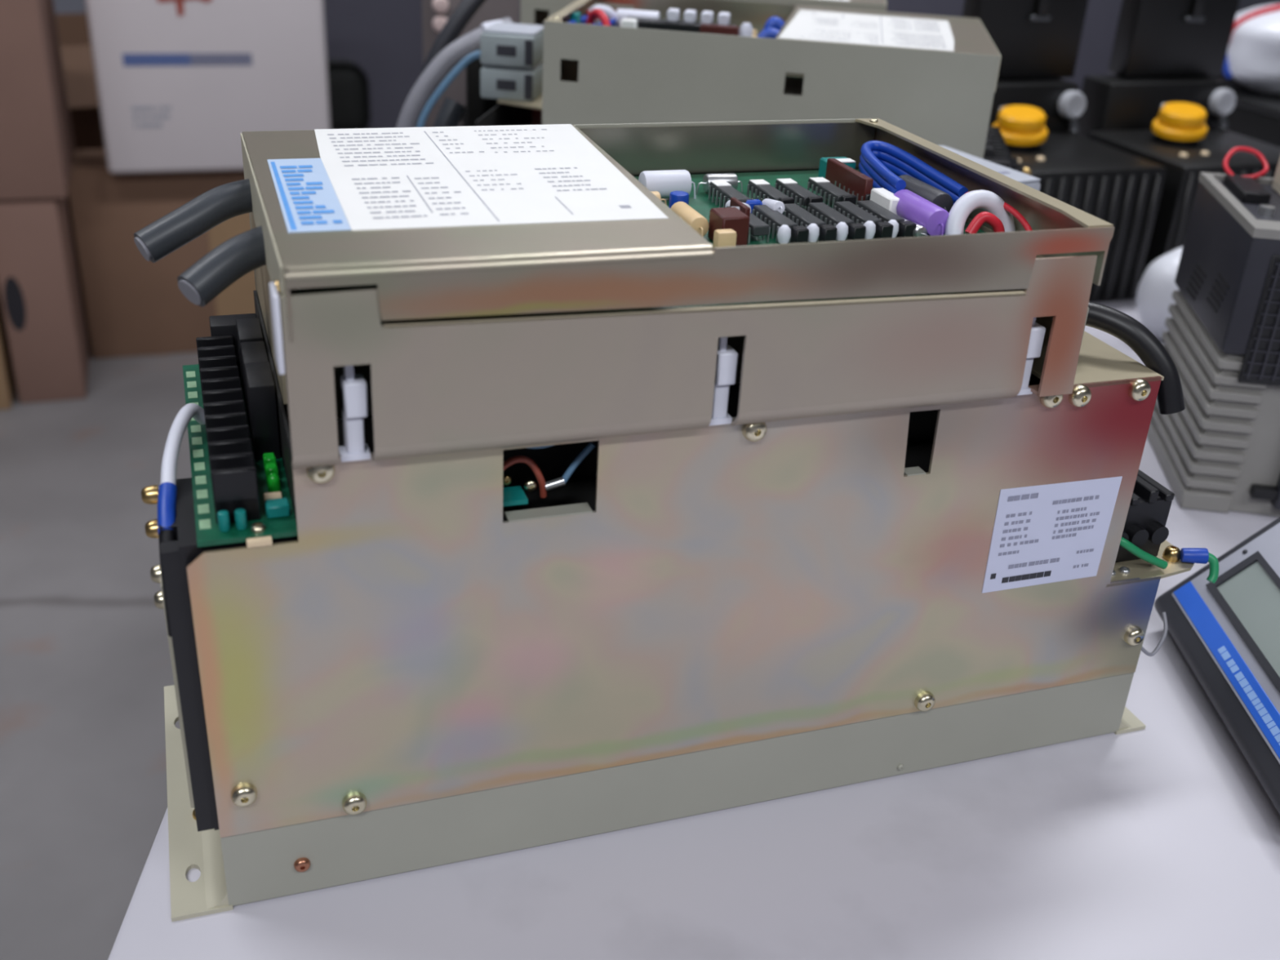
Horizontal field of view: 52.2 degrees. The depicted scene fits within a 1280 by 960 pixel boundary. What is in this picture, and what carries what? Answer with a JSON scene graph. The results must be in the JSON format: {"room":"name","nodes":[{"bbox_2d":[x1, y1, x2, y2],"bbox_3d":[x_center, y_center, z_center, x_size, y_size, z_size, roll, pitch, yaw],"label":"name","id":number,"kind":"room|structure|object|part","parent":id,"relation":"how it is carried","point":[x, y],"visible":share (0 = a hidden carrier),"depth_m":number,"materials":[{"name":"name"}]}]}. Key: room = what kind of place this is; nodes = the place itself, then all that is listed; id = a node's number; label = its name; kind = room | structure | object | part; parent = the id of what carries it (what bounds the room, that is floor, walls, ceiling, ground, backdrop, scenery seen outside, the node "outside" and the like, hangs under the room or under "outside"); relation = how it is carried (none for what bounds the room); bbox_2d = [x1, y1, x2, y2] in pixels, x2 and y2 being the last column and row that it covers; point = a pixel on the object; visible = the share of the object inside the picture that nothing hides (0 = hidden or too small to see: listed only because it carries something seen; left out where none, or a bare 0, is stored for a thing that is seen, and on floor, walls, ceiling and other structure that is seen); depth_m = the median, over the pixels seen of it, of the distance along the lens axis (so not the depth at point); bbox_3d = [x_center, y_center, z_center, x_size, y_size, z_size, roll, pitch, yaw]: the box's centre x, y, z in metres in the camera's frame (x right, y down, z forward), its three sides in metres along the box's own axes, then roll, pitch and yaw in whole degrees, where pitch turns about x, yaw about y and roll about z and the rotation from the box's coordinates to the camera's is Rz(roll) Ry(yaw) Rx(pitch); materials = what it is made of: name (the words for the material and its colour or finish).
{"room":"electronics workshop","nodes":[
{"label":"electronics workshop","id":0,"kind":"room"},
{"bbox_2d":[53,0,86,13],"bbox_3d":[-1.599,-2.766,4.713,9.500,2.800,0.100,-6,29,-18],"label":"wall","id":1,"kind":"structure","parent":0,"point":[61,6],"depth_m":4.96,"materials":[{"name":"grey paint"}]},
{"bbox_2d":[0,346,198,959],"bbox_3d":[-0.172,0.598,1.493,9.500,0.100,9.200,-6,29,-18],"label":"floor","id":2,"kind":"structure","parent":0,"point":[86,668],"depth_m":1.96,"materials":[{"name":"grey concrete"}]},
{"bbox_2d":[0,296,16,409],"bbox_3d":[-1.597,-0.408,2.716,0.494,0.428,0.440,-6,29,-18],"label":"cardboard box","id":3,"kind":"object","parent":2,"relation":"on","point":[7,380],"visible":0.4,"depth_m":2.70,"materials":[{"name":"brown cardboard"}]},
{"bbox_2d":[0,194,90,403],"bbox_3d":[-1.291,-0.445,2.823,0.130,0.428,0.406,-6,29,-18],"label":"cardboard box","id":4,"kind":"object","parent":2,"relation":"on","point":[42,294],"visible":0.76,"depth_m":2.67,"materials":[{"name":"brown cardboard"}]},
{"bbox_2d":[0,0,75,200],"bbox_3d":[-1.428,-0.872,2.539,0.520,0.568,0.410,-6,29,-18],"label":"cardboard box","id":5,"kind":"object","parent":4,"relation":"on","point":[37,143],"visible":1,"depth_m":2.50,"materials":[{"name":"brown cardboard"}]},
{"bbox_2d":[55,13,105,150],"bbox_3d":[-1.385,-0.942,3.421,0.726,0.756,0.661,-14,32,-30],"label":"cardboard box","id":6,"kind":"object","parent":2,"relation":"on","point":[73,33],"visible":0.03,"depth_m":3.21,"materials":[{"name":"brown cardboard"}]},
{"bbox_2d":[67,149,255,359],"bbox_3d":[-0.996,-0.534,3.025,0.558,0.432,0.181,-6,29,-18],"label":"cardboard box","id":7,"kind":"object","parent":2,"relation":"on","point":[135,305],"visible":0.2,"depth_m":2.91,"materials":[{"name":"brown cardboard"}]},
{"bbox_2d":[84,0,330,173],"bbox_3d":[-0.918,-0.913,2.792,0.464,0.460,0.201,-6,29,-18],"label":"carton","id":8,"kind":"object","parent":7,"relation":"on","point":[179,82],"visible":0.82,"depth_m":2.72,"materials":[{"name":"grey cardboard"}]},
{"bbox_2d":[157,0,211,16],"bbox_3d":[-0.920,-0.969,2.642,0.110,0.060,0.002,-6,29,-18],"label":"picture","id":9,"kind":"object","parent":8,"relation":"attached to","point":[165,7],"depth_m":2.65},
{"bbox_2d":[326,59,370,128],"bbox_3d":[-0.858,-0.816,3.407,0.488,0.600,0.513,-6,29,-18],"label":"office chair","id":10,"kind":"object","parent":2,"relation":"on","point":[348,89],"visible":0.02,"depth_m":3.15,"materials":[{"name":"black plastic"}]},
{"bbox_2d":[323,0,520,128],"bbox_3d":[-0.541,-1.710,3.923,0.950,1.750,0.545,-6,29,-18],"label":"tall cabinet","id":11,"kind":"object","parent":2,"relation":"on","point":[384,37],"visible":0.02,"depth_m":3.79,"materials":[{"name":"grey metal"}]},
{"bbox_3d":[-0.684,-1.603,3.644,0.460,1.660,0.014,-6,29,-18],"label":"door","id":12,"kind":"part","parent":11,"relation":"part of","materials":[{"name":"grey metal"}]},
{"bbox_3d":[-0.243,-1.652,3.788,0.460,1.660,0.014,-6,29,-18],"label":"door","id":13,"kind":"part","parent":11,"relation":"part of","materials":[{"name":"grey metal"}]},
{"bbox_2d":[107,298,1279,959],"bbox_3d":[0.678,0.256,1.323,1.900,0.750,2.100,1,27,-4],"label":"workbench","id":14,"kind":"object","parent":2,"relation":"on","point":[1160,841],"visible":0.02,"depth_m":0.58,"materials":[{"name":"white laminate"}]},
{"bbox_2d":[432,97,466,126],"bbox_3d":[-0.176,-0.245,1.163,0.047,0.187,0.020,-13,31,-29],"label":"cable","id":15,"kind":"object","parent":14,"relation":"on","point":[451,113],"visible":0.18,"depth_m":1.12,"materials":[{"name":"rubber"}]},
{"bbox_2d":[417,0,486,79],"bbox_3d":[-0.166,-0.340,1.224,0.131,0.301,0.022,-9,29,-22],"label":"cable","id":16,"kind":"object","parent":14,"relation":"on","point":[465,10],"visible":0.28,"depth_m":1.18,"materials":[{"name":"grey plastic"}]},
{"bbox_2d":[396,17,512,127],"bbox_3d":[-0.171,-0.285,1.174,0.120,0.249,0.030,-6,29,-18],"label":"cable","id":17,"kind":"object","parent":14,"relation":"on","point":[454,53],"visible":0.45,"depth_m":1.12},
{"bbox_2d":[480,19,502,29],"bbox_3d":[-0.125,-0.387,1.132,0.026,0.023,0.022,-6,29,-18],"label":"plug","id":18,"kind":"object","parent":17,"relation":"attached to","point":[483,25],"visible":0.13,"depth_m":1.12,"materials":[{"name":"white plastic"}]},
{"bbox_2d":[422,0,519,127],"bbox_3d":[-0.201,-0.474,1.544,0.101,0.255,0.099,-6,29,-18],"label":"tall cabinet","id":19,"kind":"object","parent":14,"relation":"on","point":[435,13],"visible":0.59,"depth_m":1.48,"materials":[{"name":"grey metal"}]},
{"bbox_2d":[461,0,886,126],"bbox_3d":[0.039,-0.355,1.309,0.499,0.283,0.203,7,27,6],"label":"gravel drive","id":20,"kind":"object","parent":14,"relation":"on","point":[535,12],"visible":0.02,"depth_m":1.18,"materials":[{"name":"grey paint"}]},
{"bbox_3d":[0.049,-0.351,1.195,0.325,0.181,0.002,7,27,6],"label":"plate","id":21,"kind":"part","parent":20,"relation":"part of","materials":[{"name":"beige metal"}]},
{"bbox_2d":[133,118,1218,921],"bbox_3d":[0.023,-0.009,0.632,0.507,0.283,0.203,-6,29,-18],"label":"power supply unit","id":22,"kind":"object","parent":14,"relation":"on","point":[548,483],"visible":1,"depth_m":0.54,"materials":[{"name":"grey paint"}]},
{"bbox_3d":[-0.189,0.080,0.535,0.002,0.108,0.038,-6,29,-18],"label":"plate","id":23,"kind":"part","parent":22,"relation":"part of","materials":[{"name":"metal"}]},
{"bbox_2d":[266,472,280,493],"bbox_3d":[-0.142,0.001,0.506,0.005,0.008,0.005,-6,29,-18],"label":"lamp","id":24,"kind":"object","parent":22,"relation":"on","point":[273,481],"depth_m":0.50,"materials":[{"name":"green plastic"}]},
{"bbox_3d":[-0.036,0.013,0.516,0.034,0.001,0.007,-6,29,-18],"label":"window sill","id":25,"kind":"part","parent":22,"relation":"part of","materials":[{"name":"grey paint"}]},
{"bbox_3d":[-0.032,-0.095,0.686,0.325,0.181,0.002,-6,29,-18],"label":"plate","id":26,"kind":"part","parent":22,"relation":"part of","materials":[{"name":"grey paint"}]},
{"bbox_3d":[0.046,0.048,0.563,0.449,0.166,0.002,-6,29,-18],"label":"panel","id":27,"kind":"part","parent":22,"relation":"part of","materials":[{"name":"metal"}]},
{"bbox_3d":[0.118,-0.004,0.567,0.009,0.001,0.006,-6,29,-18],"label":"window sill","id":28,"kind":"part","parent":22,"relation":"part of","materials":[{"name":"grey paint"}]},
{"bbox_2d":[914,295,1164,387],"bbox_3d":[0.186,-0.073,0.634,0.056,0.002,0.137,-6,29,-18],"label":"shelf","id":29,"kind":"object","parent":22,"relation":"attached to","point":[1100,365],"depth_m":0.59,"materials":[{"name":"beige metal"}]},
{"bbox_2d":[1106,540,1194,586],"bbox_3d":[0.236,0.023,0.690,0.059,0.002,0.112,-6,29,-18],"label":"bracket","id":30,"kind":"object","parent":22,"relation":"attached to","point":[1157,562],"depth_m":0.65,"materials":[{"name":"beige metal"}]},
{"bbox_2d":[475,0,1031,175],"bbox_3d":[0.077,-0.239,1.082,0.499,0.287,0.203,7,27,6],"label":"power supply unit","id":31,"kind":"object","parent":14,"relation":"on","point":[931,77],"visible":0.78,"depth_m":0.95,"materials":[{"name":"grey paint"}]},
{"bbox_2d":[480,60,542,102],"bbox_3d":[-0.104,-0.329,1.070,0.044,0.026,0.051,7,27,6],"label":"module","id":32,"kind":"object","parent":31,"relation":"on","point":[496,82],"visible":0.77,"depth_m":1.05,"materials":[{"name":"grey plastic"}]},
{"bbox_2d":[416,22,543,127],"bbox_3d":[-0.136,-0.318,1.081,0.107,0.112,0.051,7,27,6],"label":"connector","id":33,"kind":"object","parent":32,"relation":"on","point":[506,44],"visible":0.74,"depth_m":1.04,"materials":[{"name":"grey plastic"}]},
{"bbox_3d":[-0.101,-0.365,1.055,0.042,0.003,0.043,7,27,6],"label":"lid","id":34,"kind":"part","parent":33,"relation":"part of","materials":[{"name":"grey plastic"}]},
{"bbox_3d":[-0.102,-0.341,1.067,0.042,0.003,0.043,7,27,6],"label":"lid","id":35,"kind":"part","parent":32,"relation":"part of","materials":[{"name":"grey plastic"}]},
{"bbox_2d":[497,93,542,110],"bbox_3d":[-0.080,-0.324,1.093,0.056,0.002,0.137,7,27,6],"label":"shelf","id":36,"kind":"object","parent":31,"relation":"attached to","point":[504,104],"depth_m":1.05,"materials":[{"name":"beige metal"}]},
{"bbox_3d":[0.091,-0.261,1.171,0.449,0.166,0.002,7,27,6],"label":"panel","id":37,"kind":"part","parent":31,"relation":"part of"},
{"bbox_3d":[0.086,-0.234,0.969,0.325,0.181,0.002,7,27,6],"label":"plate","id":38,"kind":"part","parent":31,"relation":"part of","materials":[{"name":"beige metal"}]},
{"bbox_2d":[900,145,1040,297],"bbox_3d":[0.208,-0.108,0.910,0.045,0.225,0.098,-11,30,-26],"label":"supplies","id":39,"kind":"object","parent":14,"relation":"on","point":[1031,181],"visible":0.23,"depth_m":0.84,"materials":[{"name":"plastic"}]},
{"bbox_3d":[0.214,-0.207,0.859,0.043,0.002,0.096,-11,31,-26],"label":"lid","id":40,"kind":"part","parent":39,"relation":"part of","materials":[{"name":"grey plastic"}]},
{"bbox_2d":[962,0,1166,302],"bbox_3d":[0.405,-0.369,1.327,0.188,0.330,0.222,-6,29,-18],"label":"machine","id":41,"kind":"object","parent":14,"relation":"on","point":[1036,111],"visible":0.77,"depth_m":1.32,"materials":[{"name":"black paint"}]},
{"bbox_3d":[0.381,-0.341,1.426,0.158,0.186,0.050,-6,29,-18],"label":"frame","id":42,"kind":"part","parent":41,"relation":"part of","materials":[{"name":"black paint"}]},
{"bbox_3d":[0.459,-0.399,1.389,0.030,0.030,0.018,-6,29,-18],"label":"knob","id":43,"kind":"part","parent":41,"relation":"part of","materials":[{"name":"grey plastic"}]},
{"bbox_3d":[0.465,-0.378,1.399,0.011,0.020,0.019,0,27,-5],"label":"knob stem","id":44,"kind":"part","parent":41,"relation":"part of","materials":[{"name":"grey metal"}]},
{"bbox_3d":[0.404,-0.270,1.345,0.178,0.137,0.164,-6,29,-18],"label":"motor","id":45,"kind":"part","parent":41,"relation":"part of","materials":[{"name":"black paint"}]},
{"bbox_2d":[1135,246,1182,341],"bbox_3d":[0.515,-0.177,1.225,0.096,0.092,0.082,-6,29,-18],"label":"plastic bag","id":46,"kind":"object","parent":14,"relation":"on","point":[1156,287],"visible":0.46,"depth_m":1.20,"materials":[{"name":"white plastic"}]},
{"bbox_2d":[1076,0,1279,279],"bbox_3d":[0.592,-0.390,1.388,0.188,0.330,0.222,-6,29,-18],"label":"machine","id":47,"kind":"object","parent":14,"relation":"on","point":[1162,105],"visible":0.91,"depth_m":1.42,"materials":[{"name":"black paint"}]},
{"bbox_3d":[0.568,-0.362,1.488,0.158,0.186,0.050,-6,29,-18],"label":"frame","id":48,"kind":"part","parent":47,"relation":"part of","materials":[{"name":"black paint"}]},
{"bbox_3d":[0.592,-0.291,1.406,0.178,0.137,0.164,-6,29,-18],"label":"motor","id":49,"kind":"part","parent":47,"relation":"part of","materials":[{"name":"black paint"}]},
{"bbox_3d":[0.652,-0.399,1.460,0.011,0.020,0.019,0,27,-5],"label":"knob stem","id":50,"kind":"part","parent":47,"relation":"part of","materials":[{"name":"grey metal"}]},
{"bbox_3d":[0.646,-0.420,1.450,0.030,0.030,0.018,-6,29,-18],"label":"knob","id":51,"kind":"part","parent":47,"relation":"part of","materials":[{"name":"grey plastic"}]},
{"bbox_2d":[1146,146,1279,516],"bbox_3d":[0.474,-0.111,0.930,0.153,0.238,0.164,7,27,6],"label":"motor","id":52,"kind":"object","parent":14,"relation":"on","point":[1220,453],"visible":0.97,"depth_m":0.90,"materials":[{"name":"black plastic"}]},
{"bbox_3d":[0.478,-0.183,0.892,0.152,0.006,0.152,7,27,6],"label":"frame","id":53,"kind":"part","parent":52,"relation":"part of","materials":[{"name":"grey metal"}]},
{"bbox_2d":[1223,173,1271,204],"bbox_3d":[0.430,-0.206,0.925,0.018,0.008,0.055,7,27,6],"label":"switch","id":54,"kind":"object","parent":52,"relation":"attached to","point":[1251,189],"depth_m":0.91,"materials":[{"name":"black plastic"}]},
{"bbox_2d":[1237,255,1279,386],"bbox_3d":[0.470,-0.097,0.849,0.136,0.088,0.002,7,27,6],"label":"grille","id":55,"kind":"object","parent":52,"relation":"attached to","point":[1259,306],"depth_m":0.86,"materials":[{"name":"black plastic"}]},
{"bbox_2d":[1154,517,1279,814],"bbox_3d":[0.356,0.098,0.680,0.104,0.081,0.198,3,27,0],"label":"meter","id":56,"kind":"object","parent":14,"relation":"on","point":[1227,630],"visible":1,"depth_m":0.71,"materials":[{"name":"grey plastic"}]},
{"bbox_2d":[1208,71,1279,146],"bbox_3d":[0.870,-0.454,1.753,0.304,0.140,0.364,-6,29,-18],"label":"equipment case","id":57,"kind":"object","parent":14,"relation":"on","point":[1255,115],"visible":0.03,"depth_m":1.62,"materials":[{"name":"black paint"}]},
{"bbox_3d":[0.874,-0.512,1.723,0.304,0.010,0.364,-6,29,-18],"label":"case lid","id":58,"kind":"part","parent":57,"relation":"part of","materials":[{"name":"black paint"}]},
{"bbox_2d":[1222,3,1279,95],"bbox_3d":[0.865,-0.563,1.685,0.276,0.114,0.224,-9,30,-23],"label":"plastic bag","id":59,"kind":"object","parent":57,"relation":"on","point":[1252,59],"visible":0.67,"depth_m":1.62,"materials":[{"name":"white plastic"}]},
{"bbox_2d":[1222,53,1232,79],"bbox_3d":[0.742,-0.523,1.652,0.023,0.030,0.013,25,34,36],"label":"print","id":60,"kind":"object","parent":59,"relation":"attached to","point":[1228,66],"depth_m":1.65,"materials":[{"name":"plastic"}]},
{"bbox_2d":[885,0,1122,92],"bbox_3d":[0.836,-1.259,3.199,0.950,1.750,0.545,-6,29,-18],"label":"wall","id":61,"kind":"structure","parent":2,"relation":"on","point":[1101,18],"depth_m":3.10,"materials":[{"name":"grey metal"}]},
{"bbox_3d":[0.693,-1.153,2.920,0.460,1.660,0.014,-6,29,-18],"label":"door","id":62,"kind":"part","parent":61,"relation":"part of","materials":[{"name":"grey metal"}]},
{"bbox_3d":[1.134,-1.201,3.064,0.460,1.660,0.014,-6,29,-18],"label":"door","id":63,"kind":"part","parent":61,"relation":"part of","materials":[{"name":"grey metal"}]},
{"bbox_2d":[1236,0,1279,13],"bbox_3d":[4.439,-1.192,2.320,0.100,2.800,9.200,-6,29,-18],"label":"wall","id":64,"kind":"structure","parent":0,"point":[1243,5],"depth_m":6.30,"materials":[{"name":"grey paint"}]}
]}

